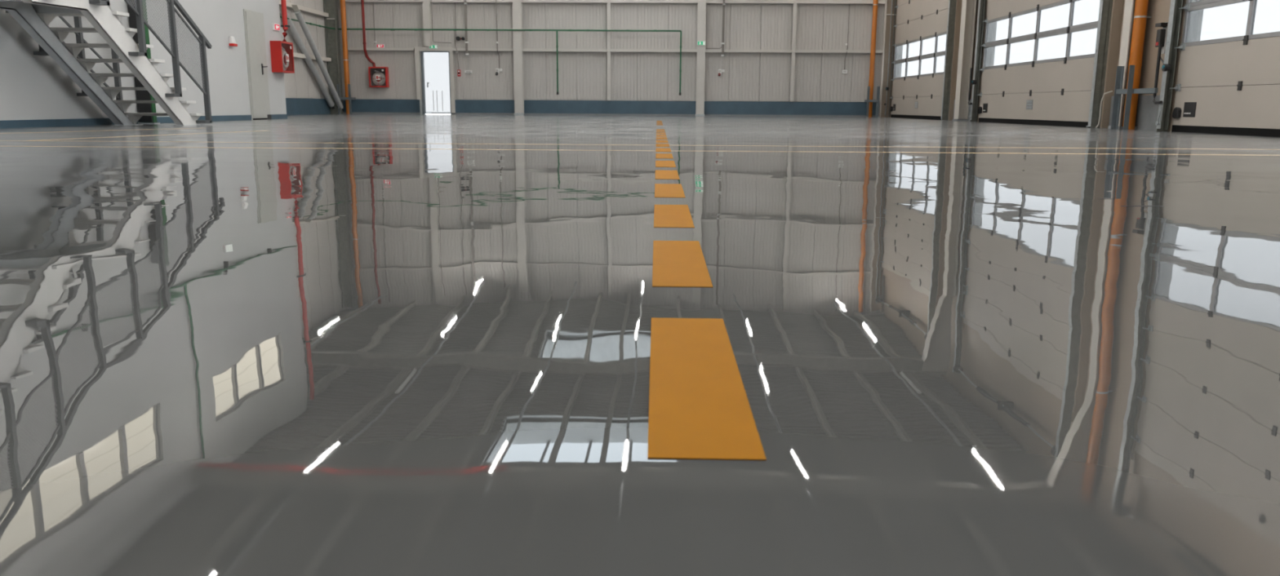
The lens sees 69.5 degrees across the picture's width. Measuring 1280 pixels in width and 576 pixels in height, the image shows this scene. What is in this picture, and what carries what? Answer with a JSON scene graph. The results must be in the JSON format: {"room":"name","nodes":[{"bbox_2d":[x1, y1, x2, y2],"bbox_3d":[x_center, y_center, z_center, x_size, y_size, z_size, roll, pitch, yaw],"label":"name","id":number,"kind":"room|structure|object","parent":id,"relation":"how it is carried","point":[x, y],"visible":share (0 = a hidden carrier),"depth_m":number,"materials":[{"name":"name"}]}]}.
{"room":"empty industrial warehouse","nodes":[
{"label":"empty industrial warehouse","id":0,"kind":"room"},
{"bbox_2d":[0,0,286,120],"bbox_3d":[-8.430,-4.220,5.499,0.200,6.720,30.000,1,11,1],"label":"wall","id":1,"kind":"structure","parent":0,"point":[33,86],"depth_m":15.55,"materials":[{"name":"white paint"}]},
{"bbox_2d":[0,114,287,128],"bbox_3d":[-8.342,-0.972,6.138,0.014,0.100,30.000,1,11,1],"label":"baseboard","id":2,"kind":"structure","parent":1,"relation":"attached to","point":[85,122],"depth_m":13.50,"materials":[{"name":"blue paint"}]},
{"bbox_2d":[228,35,237,46],"bbox_3d":[-7.980,-4.837,18.105,0.100,0.190,0.170,1,11,1],"label":"fire alarm","id":3,"kind":"object","parent":1,"relation":"attached to","point":[232,41],"visible":1,"depth_m":18.04,"materials":[{"name":"white plastic"}]},
{"bbox_2d":[243,8,271,119],"bbox_3d":[-7.940,-4.639,19.296,0.129,2.200,0.930,1,11,1],"label":"door","id":4,"kind":"structure","parent":1,"relation":"in","point":[254,25],"depth_m":19.19,"materials":[{"name":"metal"}]},
{"bbox_2d":[272,23,279,31],"bbox_3d":[-7.948,-5.701,20.182,0.049,0.140,0.280,1,11,1],"label":"safety sign","id":5,"kind":"object","parent":1,"relation":"attached to","point":[276,27],"visible":1,"depth_m":20.13,"materials":[{"name":"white plastic"}]},
{"bbox_2d":[270,40,294,73],"bbox_3d":[-7.858,-5.070,20.294,0.237,0.660,0.660,1,11,1],"label":"cabinet","id":6,"kind":"object","parent":1,"relation":"attached to","point":[282,52],"visible":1,"depth_m":20.04,"materials":[{"name":"red metal"}]},
{"bbox_2d":[280,0,289,41],"bbox_3d":[-7.873,-7.821,20.052,0.160,4.850,0.270,1,11,1],"label":"pipe","id":7,"kind":"object","parent":1,"relation":"attached to","point":[285,27],"visible":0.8,"depth_m":20.44,"materials":[{"name":"red metal"}]},
{"bbox_2d":[279,0,328,98],"bbox_3d":[-10.582,-8.514,25.414,0.180,7.400,11.020,1,11,1],"label":"wall","id":8,"kind":"structure","parent":0,"point":[301,84],"depth_m":28.85,"materials":[{"name":"grey paint"}]},
{"bbox_2d":[279,0,328,17],"bbox_3d":[-10.403,-8.053,25.771,0.170,0.120,9.150,1,11,1],"label":"girt","id":9,"kind":"structure","parent":8,"relation":"attached to","point":[309,11],"depth_m":28.58,"materials":[{"name":"metal"}]},
{"bbox_2d":[285,97,330,115],"bbox_3d":[-10.516,-5.126,26.096,0.050,0.490,10.650,1,11,1],"label":"baseboard","id":10,"kind":"structure","parent":8,"relation":"attached to","point":[294,106],"depth_m":28.86,"materials":[{"name":"blue paint"}]},
{"bbox_2d":[293,53,331,62],"bbox_3d":[-10.411,-6.660,26.046,0.170,0.120,9.150,1,11,1],"label":"girt","id":11,"kind":"structure","parent":8,"relation":"attached to","point":[295,55],"depth_m":28.82,"materials":[{"name":"metal"}]},
{"bbox_2d":[337,0,884,115],"bbox_3d":[-1.019,-9.461,30.526,19.340,7.410,0.150,1,11,1],"label":"wall","id":12,"kind":"structure","parent":0,"point":[582,76],"depth_m":30.74,"materials":[{"name":"beige metal"}]},
{"bbox_2d":[340,0,350,114],"bbox_3d":[-9.747,-9.104,30.493,0.176,6.600,0.488,1,11,1],"label":"downpipe","id":13,"kind":"object","parent":12,"relation":"attached to","point":[343,11],"visible":1,"depth_m":30.52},
{"bbox_2d":[373,2,376,44],"bbox_3d":[-8.837,-10.197,30.408,0.066,4.212,0.214,-1,11,-5],"label":"conduit","id":14,"kind":"object","parent":12,"relation":"attached to","point":[375,41],"visible":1,"depth_m":30.75,"materials":[{"name":"white plastic"}]},
{"bbox_2d":[341,48,414,50],"bbox_3d":[-8.740,-7.976,30.847,2.420,0.080,0.180,1,11,1],"label":"girt","id":15,"kind":"structure","parent":12,"relation":"attached to","point":[348,49],"depth_m":30.75,"materials":[{"name":"metal"}]},
{"bbox_2d":[376,44,384,48],"bbox_3d":[-8.651,-8.062,30.772,0.260,0.120,0.049,1,11,1],"label":"safety sign","id":16,"kind":"object","parent":15,"relation":"attached to","point":[378,46],"visible":1,"depth_m":30.75,"materials":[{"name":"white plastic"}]},
{"bbox_2d":[368,66,389,87],"bbox_3d":[-8.766,-7.078,30.996,0.600,0.660,0.237,1,11,1],"label":"cabinet","id":17,"kind":"object","parent":12,"relation":"attached to","point":[378,76],"visible":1,"depth_m":30.96,"materials":[{"name":"red metal"}]},
{"bbox_2d":[360,0,375,66],"bbox_3d":[-9.047,-9.812,30.363,0.223,4.952,0.452,8,13,33],"label":"pipe","id":18,"kind":"object","parent":17,"relation":"attached to","point":[364,42],"visible":1,"depth_m":30.45,"materials":[{"name":"red metal"}]},
{"bbox_2d":[338,0,512,3],"bbox_3d":[-7.066,-9.488,30.506,5.750,0.100,0.180,1,11,1],"label":"girt","id":19,"kind":"structure","parent":12,"relation":"attached to","point":[346,1],"depth_m":30.43,"materials":[{"name":"metal"}]},
{"bbox_2d":[422,2,432,46],"bbox_3d":[-7.050,-10.200,30.370,0.245,4.370,0.170,1,11,1],"label":"steel column","id":20,"kind":"structure","parent":12,"relation":"attached to","point":[427,19],"depth_m":30.58,"materials":[{"name":"metal"}]},
{"bbox_2d":[429,44,437,48],"bbox_3d":[-6.881,-8.031,30.744,0.280,0.130,0.049,1,11,1],"label":"safety sign","id":21,"kind":"object","parent":12,"relation":"attached to","point":[433,46],"visible":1,"depth_m":30.72,"materials":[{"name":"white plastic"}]},
{"bbox_2d":[414,46,455,115],"bbox_3d":[-6.877,-6.972,31.084,1.275,2.220,0.270,1,11,1],"label":"door","id":22,"kind":"structure","parent":12,"relation":"in","point":[437,73],"depth_m":31.08,"materials":[{"name":"metal"}]},
{"bbox_2d":[454,2,459,69],"bbox_3d":[-6.093,-9.774,30.415,0.089,5.013,0.184,1,11,1],"label":"conduit","id":23,"kind":"object","parent":12,"relation":"attached to","point":[456,51],"visible":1,"depth_m":30.71,"materials":[{"name":"white plastic"}]},
{"bbox_2d":[457,70,460,76],"bbox_3d":[-6.074,-7.214,30.993,0.100,0.220,0.060,1,11,1],"label":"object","id":24,"kind":"object","parent":12,"relation":"attached to","point":[458,71],"visible":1,"depth_m":30.97,"materials":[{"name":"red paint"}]},
{"bbox_2d":[456,36,465,40],"bbox_3d":[-5.976,-8.304,30.737,0.275,0.130,0.130,1,11,1],"label":"fire alarm","id":25,"kind":"object","parent":12,"relation":"attached to","point":[458,38],"visible":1,"depth_m":30.68,"materials":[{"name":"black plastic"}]},
{"bbox_2d":[463,0,469,70],"bbox_3d":[-5.741,-9.754,30.394,0.090,5.040,0.210,1,11,1],"label":"conduit","id":26,"kind":"object","parent":12,"relation":"attached to","point":[465,3],"visible":1,"depth_m":30.57,"materials":[{"name":"grey metal"}]},
{"bbox_2d":[464,0,467,53],"bbox_3d":[-5.741,-10.002,30.256,0.070,4.500,0.035,1,11,1],"label":"tray","id":27,"kind":"object","parent":26,"relation":"on","point":[465,3],"depth_m":30.52,"materials":[{"name":"grey metal"}]},
{"bbox_2d":[464,70,471,73],"bbox_3d":[-5.754,-7.251,30.971,0.240,0.095,0.072,1,11,1],"label":"box","id":28,"kind":"object","parent":12,"relation":"attached to","point":[465,71],"visible":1,"depth_m":30.94,"materials":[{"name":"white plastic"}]},
{"bbox_2d":[452,48,513,51],"bbox_3d":[-5.219,-7.938,30.765,2.035,0.080,0.180,1,11,1],"label":"girt","id":29,"kind":"structure","parent":12,"relation":"attached to","point":[453,49],"depth_m":30.68,"materials":[{"name":"metal"}]},
{"bbox_2d":[495,0,500,68],"bbox_3d":[-4.711,-9.780,30.378,0.065,4.970,0.228,2,11,8],"label":"conduit","id":30,"kind":"object","parent":12,"relation":"attached to","point":[499,55],"visible":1,"depth_m":30.56,"materials":[{"name":"white plastic"}]},
{"bbox_2d":[495,68,502,75],"bbox_3d":[-4.728,-7.237,30.919,0.226,0.231,0.128,1,11,1],"label":"box","id":31,"kind":"object","parent":12,"relation":"attached to","point":[497,72],"visible":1,"depth_m":30.90,"materials":[{"name":"white plastic"}]},
{"bbox_2d":[338,28,681,95],"bbox_3d":[-4.288,-7.522,30.747,11.336,2.109,0.329,1,11,1],"label":"pipe","id":32,"kind":"object","parent":12,"relation":"attached to","point":[391,29],"visible":1,"depth_m":30.43,"materials":[{"name":"metal"}]},
{"bbox_2d":[607,3,611,100],"bbox_3d":[-1.019,-9.288,30.397,0.120,6.100,0.170,1,11,1],"label":"steel column","id":33,"kind":"structure","parent":12,"relation":"attached to","point":[609,74],"depth_m":30.63,"materials":[{"name":"metal"}]},
{"bbox_2d":[343,111,875,117],"bbox_3d":[-0.953,-5.850,31.160,18.920,0.060,0.059,1,11,1],"label":"trim","id":34,"kind":"structure","parent":12,"relation":"attached to","point":[453,113],"depth_m":31.12,"materials":[{"name":"blue paint"}]},
{"bbox_2d":[521,0,697,4],"bbox_3d":[-0.998,-9.424,30.364,5.790,0.100,0.180,1,11,1],"label":"girt","id":35,"kind":"structure","parent":12,"relation":"attached to","point":[673,2],"depth_m":30.28,"materials":[{"name":"metal"}]},
{"bbox_2d":[522,48,697,52],"bbox_3d":[-1.008,-7.889,30.668,5.790,0.090,0.180,1,11,1],"label":"girt","id":36,"kind":"structure","parent":12,"relation":"attached to","point":[523,50],"depth_m":30.58,"materials":[{"name":"metal"}]},
{"bbox_2d":[342,99,879,115],"bbox_3d":[-0.951,-6.092,31.120,18.920,0.430,0.045,1,11,1],"label":"baseboard","id":37,"kind":"structure","parent":12,"relation":"attached to","point":[357,105],"depth_m":31.09,"materials":[{"name":"blue paint"}]},
{"bbox_2d":[718,69,724,76],"bbox_3d":[2.710,-7.168,30.744,0.226,0.231,0.128,1,11,1],"label":"box","id":38,"kind":"object","parent":12,"relation":"attached to","point":[720,71],"visible":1,"depth_m":30.73,"materials":[{"name":"white plastic"}]},
{"bbox_2d":[720,0,725,69],"bbox_3d":[2.747,-9.703,30.189,0.090,4.960,0.210,1,11,1],"label":"conduit","id":39,"kind":"object","parent":12,"relation":"attached to","point":[723,1],"visible":1,"depth_m":30.35,"materials":[{"name":"grey metal"}]},
{"bbox_2d":[721,0,724,54],"bbox_3d":[2.746,-9.912,30.058,0.070,4.500,0.035,1,11,1],"label":"tray","id":40,"kind":"object","parent":39,"relation":"on","point":[723,2],"depth_m":30.31,"materials":[{"name":"grey metal"}]},
{"bbox_2d":[789,3,797,102],"bbox_3d":[5.079,-9.223,30.255,0.120,6.100,0.170,1,11,1],"label":"steel column","id":41,"kind":"structure","parent":12,"relation":"attached to","point":[794,5],"depth_m":30.47,"materials":[{"name":"metal"}]},
{"bbox_2d":[705,49,882,53],"bbox_3d":[5.075,-7.824,30.526,5.840,0.090,0.180,1,11,1],"label":"girt","id":42,"kind":"structure","parent":12,"relation":"attached to","point":[706,51],"depth_m":30.44,"materials":[{"name":"metal"}]},
{"bbox_2d":[706,0,885,4],"bbox_3d":[5.085,-9.360,30.223,5.840,0.100,0.180,1,11,1],"label":"girt","id":43,"kind":"structure","parent":12,"relation":"attached to","point":[708,2],"depth_m":30.14,"materials":[{"name":"metal"}]},
{"bbox_2d":[844,0,849,69],"bbox_3d":[6.836,-9.668,30.110,0.088,4.950,0.214,1,11,1],"label":"conduit","id":44,"kind":"object","parent":12,"relation":"attached to","point":[846,44],"visible":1,"depth_m":30.44,"materials":[{"name":"white plastic"}]},
{"bbox_2d":[868,0,878,117],"bbox_3d":[7.670,-8.941,30.192,0.168,6.600,0.274,1,11,1],"label":"downpipe","id":45,"kind":"object","parent":12,"relation":"attached to","point":[875,4],"visible":1,"depth_m":30.32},
{"bbox_3d":[-7.057,-11.019,30.203,5.750,0.100,0.180,1,11,1],"label":"girt","id":46,"kind":"structure","parent":12,"relation":"attached to","visible":0},
{"bbox_2d":[431,0,451,43],"bbox_3d":[-6.561,-10.172,30.246,0.622,4.172,0.024,1,11,1],"label":"conduit","id":47,"kind":"object","parent":46,"relation":"attached to","point":[431,0],"visible":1,"depth_m":30.56,"materials":[{"name":"grey metal"}]},
{"bbox_2d":[0,114,1279,575],"bbox_3d":[-1.550,-1.765,11.264,19.340,0.250,41.300,1,11,1],"label":"floor","id":48,"kind":"structure","parent":0,"point":[330,356],"depth_m":1.31,"materials":[{"name":"grey concrete"}]},
{"bbox_2d":[0,128,194,133],"bbox_3d":[-6.741,-1.754,10.403,0.070,0.001,4.696,4,12,20],"label":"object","id":49,"kind":"structure","parent":48,"relation":"on","point":[185,128],"depth_m":11.03,"materials":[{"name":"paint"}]},
{"bbox_2d":[0,0,212,126],"bbox_3d":[-7.446,-4.163,10.295,1.525,4.765,7.635,1,11,1],"label":"staircase","id":50,"kind":"structure","parent":48,"relation":"on","point":[34,16],"depth_m":12.77,"materials":[{"name":"grey metal"}]},
{"bbox_2d":[127,0,159,124],"bbox_3d":[-7.973,-3.849,14.778,0.270,2.400,0.180,1,11,1],"label":"ladder","id":51,"kind":"object","parent":48,"relation":"on","point":[140,95],"visible":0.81,"depth_m":14.84,"materials":[{"name":"black metal"}]},
{"bbox_2d":[40,130,266,140],"bbox_3d":[-5.030,-1.636,9.858,0.070,0.001,3.540,3,11,12],"label":"floor marking","id":52,"kind":"object","parent":48,"relation":"on","point":[258,131],"depth_m":9.49,"materials":[{"name":"yellow paint"}]},
{"bbox_2d":[324,0,343,114],"bbox_3d":[-10.155,-9.084,30.378,0.350,6.600,0.300,1,11,1],"label":"steel column","id":53,"kind":"structure","parent":48,"relation":"on","point":[331,6],"depth_m":30.57,"materials":[{"name":"metal"}]},
{"bbox_2d":[279,7,334,108],"bbox_3d":[-10.280,-7.036,28.701,0.190,2.887,3.821,1,11,1],"label":"tube","id":54,"kind":"object","parent":53,"relation":"attached to","point":[292,28],"visible":0.76,"depth_m":28.63,"materials":[{"name":"metal"}]},
{"bbox_2d":[280,16,339,30],"bbox_3d":[-10.213,-8.031,27.834,0.208,0.061,5.598,1,11,3],"label":"pipe","id":55,"kind":"object","parent":53,"relation":"attached to","point":[310,24],"visible":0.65,"depth_m":28.80,"materials":[{"name":"metal"}]},
{"bbox_2d":[291,4,343,111],"bbox_3d":[-10.043,-7.103,28.988,0.170,3.083,3.710,1,11,1],"label":"tube","id":56,"kind":"object","parent":53,"relation":"attached to","point":[299,15],"visible":1,"depth_m":28.65,"materials":[{"name":"metal"}]},
{"bbox_2d":[336,84,355,114],"bbox_3d":[-9.845,-6.336,30.976,0.450,0.980,0.518,1,11,1],"label":"guard","id":57,"kind":"object","parent":48,"relation":"on","point":[349,98],"visible":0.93,"depth_m":30.75,"materials":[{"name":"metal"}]},
{"bbox_2d":[512,0,524,115],"bbox_3d":[-4.041,-9.065,30.464,0.330,6.600,0.265,1,11,1],"label":"steel column","id":58,"kind":"structure","parent":48,"relation":"on","point":[517,4],"depth_m":30.66,"materials":[{"name":"metal"}]},
{"bbox_2d":[0,140,1206,149],"bbox_3d":[-0.376,-1.242,8.003,15.750,0.001,0.044,1,11,1],"label":"floor marking","id":59,"kind":"object","parent":48,"relation":"on","point":[0,140],"depth_m":7.99,"materials":[{"name":"yellow paint"}]},
{"bbox_2d":[23,146,1219,155],"bbox_3d":[-0.401,-1.046,7.012,15.750,0.001,0.044,1,11,1],"label":"floor marking","id":60,"kind":"object","parent":48,"relation":"on","point":[24,146],"depth_m":7.00,"materials":[{"name":"yellow paint"}]},
{"bbox_2d":[656,137,666,139],"bbox_3d":[0.227,-1.569,9.676,0.119,0.001,0.600,1,11,1],"label":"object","id":61,"kind":"structure","parent":48,"relation":"on","point":[657,138],"depth_m":9.67,"materials":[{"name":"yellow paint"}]},
{"bbox_2d":[656,140,668,142],"bbox_3d":[0.211,-1.401,8.827,0.119,0.001,0.600,1,11,1],"label":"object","id":62,"kind":"structure","parent":48,"relation":"on","point":[657,141],"depth_m":8.79,"materials":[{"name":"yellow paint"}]},
{"bbox_2d":[656,143,669,146],"bbox_3d":[0.195,-1.234,7.978,0.119,0.001,0.600,1,11,1],"label":"floor marking","id":63,"kind":"object","parent":48,"relation":"on","point":[657,144],"depth_m":7.90,"materials":[{"name":"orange paint"}]},
{"bbox_2d":[655,148,671,151],"bbox_3d":[0.180,-1.066,7.129,0.119,0.001,0.600,1,11,1],"label":"floor marking","id":64,"kind":"object","parent":48,"relation":"on","point":[656,149],"depth_m":7.03,"materials":[{"name":"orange paint"}]},
{"bbox_2d":[655,153,673,158],"bbox_3d":[0.164,-0.899,6.280,0.119,0.001,0.600,1,11,1],"label":"floor marking","id":65,"kind":"object","parent":48,"relation":"on","point":[657,155],"depth_m":6.24,"materials":[{"name":"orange paint"}]},
{"bbox_2d":[655,160,675,167],"bbox_3d":[0.148,-0.731,5.431,0.119,0.001,0.600,1,11,1],"label":"floor marking","id":66,"kind":"object","parent":48,"relation":"on","point":[658,163],"depth_m":5.37,"materials":[{"name":"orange paint"}]},
{"bbox_2d":[654,170,679,179],"bbox_3d":[0.133,-0.563,4.582,0.119,0.001,0.600,1,11,1],"label":"floor marking","id":67,"kind":"object","parent":48,"relation":"on","point":[660,175],"depth_m":4.54,"materials":[{"name":"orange paint"}]},
{"bbox_2d":[654,183,684,197],"bbox_3d":[0.117,-0.396,3.733,0.119,0.001,0.600,1,11,1],"label":"floor marking","id":68,"kind":"object","parent":48,"relation":"on","point":[661,190],"depth_m":3.71,"materials":[{"name":"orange paint"}]},
{"bbox_2d":[653,204,694,227],"bbox_3d":[0.101,-0.228,2.884,0.119,0.001,0.600,1,11,1],"label":"floor marking","id":69,"kind":"object","parent":48,"relation":"on","point":[664,215],"depth_m":2.83,"materials":[{"name":"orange paint"}]},
{"bbox_2d":[652,240,712,287],"bbox_3d":[0.086,-0.061,2.035,0.119,0.001,0.600,1,11,1],"label":"floor marking","id":70,"kind":"object","parent":48,"relation":"on","point":[676,264],"depth_m":1.97,"materials":[{"name":"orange paint"}]},
{"bbox_2d":[695,0,706,116],"bbox_3d":[2.027,-9.000,30.323,0.310,6.600,0.265,1,11,1],"label":"steel column","id":71,"kind":"structure","parent":48,"relation":"on","point":[701,11],"depth_m":30.51,"materials":[{"name":"metal"}]},
{"bbox_2d":[697,40,705,45],"bbox_3d":[2.018,-8.054,30.381,0.280,0.140,0.049,1,11,1],"label":"safety sign","id":72,"kind":"object","parent":71,"relation":"attached to","point":[699,42],"visible":1,"depth_m":30.36,"materials":[{"name":"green plastic"}]},
{"bbox_2d":[647,317,766,460],"bbox_3d":[0.070,0.107,1.186,0.119,0.001,0.600,1,11,1],"label":"floor marking","id":73,"kind":"object","parent":48,"relation":"on","point":[700,407],"depth_m":1.07,"materials":[{"name":"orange paint"}]},
{"bbox_2d":[864,86,879,117],"bbox_3d":[7.691,-6.172,30.624,0.410,1.000,0.418,1,11,1],"label":"guard","id":74,"kind":"object","parent":48,"relation":"on","point":[868,100],"visible":1,"depth_m":30.45,"materials":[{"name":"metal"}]},
{"bbox_2d":[878,0,897,117],"bbox_3d":[8.194,-8.929,30.147,0.410,6.600,0.160,1,11,1],"label":"steel column","id":75,"kind":"structure","parent":48,"relation":"on","point":[887,9],"depth_m":30.42,"materials":[{"name":"grey metal"}]},
{"bbox_2d":[951,0,976,121],"bbox_3d":[7.921,-7.429,22.803,0.718,6.500,0.400,1,11,1],"label":"steel column","id":76,"kind":"structure","parent":48,"relation":"on","point":[968,7],"depth_m":23.11,"materials":[{"name":"grey metal"}]},
{"bbox_2d":[1095,90,1112,128],"bbox_3d":[7.872,-3.035,15.693,0.061,0.627,0.272,-4,12,-20],"label":"cable","id":77,"kind":"object","parent":48,"relation":"on","point":[1096,126],"visible":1,"depth_m":15.70,"materials":[{"name":"metal"}]},
{"bbox_2d":[1107,0,1137,129],"bbox_3d":[7.711,-5.795,14.526,0.718,6.500,0.400,1,11,1],"label":"steel column","id":78,"kind":"structure","parent":48,"relation":"on","point":[1129,10],"depth_m":14.88,"materials":[{"name":"white metal"}]},
{"bbox_2d":[1110,65,1153,130],"bbox_3d":[7.858,-3.022,14.687,0.438,1.000,0.440,1,11,1],"label":"guard","id":79,"kind":"object","parent":48,"relation":"on","point":[1118,91],"visible":0.89,"depth_m":14.78,"materials":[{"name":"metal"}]},
{"bbox_2d":[1120,205,1164,206],"bbox_3d":[1.759,-0.287,3.235,0.160,0.001,0.025,-1,11,-6],"label":"scuff","id":80,"kind":"object","parent":48,"relation":"on","point":[1121,206],"visible":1,"depth_m":3.23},
{"bbox_2d":[969,0,1170,99],"bbox_3d":[8.066,-5.423,10.358,0.090,7.410,40.820,1,11,1],"label":"wall","id":81,"kind":"structure","parent":0,"point":[1159,10],"depth_m":14.64,"materials":[{"name":"beige metal"}]},
{"bbox_2d":[884,0,962,120],"bbox_3d":[8.247,-8.091,27.069,0.380,6.150,6.601,1,11,1],"label":"door","id":82,"kind":"structure","parent":81,"relation":"in","point":[926,45],"depth_m":26.79,"materials":[{"name":"metal"}]},
{"bbox_2d":[968,0,1124,128],"bbox_3d":[8.031,-6.412,18.564,0.380,6.150,6.656,1,11,1],"label":"door","id":83,"kind":"structure","parent":81,"relation":"in","point":[1037,62],"depth_m":18.30,"materials":[{"name":"metal"}]},
{"bbox_2d":[952,95,1159,130],"bbox_3d":[7.892,-1.409,7.709,0.050,0.540,34.060,1,11,1],"label":"baseboard","id":84,"kind":"structure","parent":81,"relation":"attached to","point":[1147,113],"depth_m":14.69,"materials":[{"name":"grey metal"}]},
{"bbox_2d":[1122,0,1151,129],"bbox_3d":[7.971,-5.709,14.359,0.251,6.400,0.196,7,13,30],"label":"downpipe","id":85,"kind":"object","parent":81,"relation":"attached to","point":[1140,17],"visible":0.88,"depth_m":14.69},
{"bbox_2d":[1128,59,1142,66],"bbox_3d":[7.935,-3.603,14.789,0.192,0.100,0.192,1,11,1],"label":"socket","id":86,"kind":"object","parent":85,"relation":"attached to","point":[1137,63],"depth_m":14.71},
{"bbox_2d":[1155,22,1168,63],"bbox_3d":[7.978,-3.706,14.005,0.219,0.632,0.317,1,11,1],"label":"control box","id":87,"kind":"object","parent":81,"relation":"attached to","point":[1161,38],"visible":0.6,"depth_m":14.02,"materials":[{"name":"grey plastic"}]},
{"bbox_2d":[1155,22,1167,26],"bbox_3d":[7.922,-3.998,14.029,0.100,0.050,0.160,1,11,1],"label":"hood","id":88,"kind":"object","parent":87,"relation":"attached to","point":[1160,24],"depth_m":13.96,"materials":[{"name":"plastic"}]},
{"bbox_2d":[1133,0,1279,137],"bbox_3d":[7.824,-4.802,10.406,0.380,6.150,7.200,1,11,1],"label":"door","id":89,"kind":"structure","parent":81,"relation":"in","point":[1220,68],"depth_m":12.54,"materials":[{"name":"metal"}]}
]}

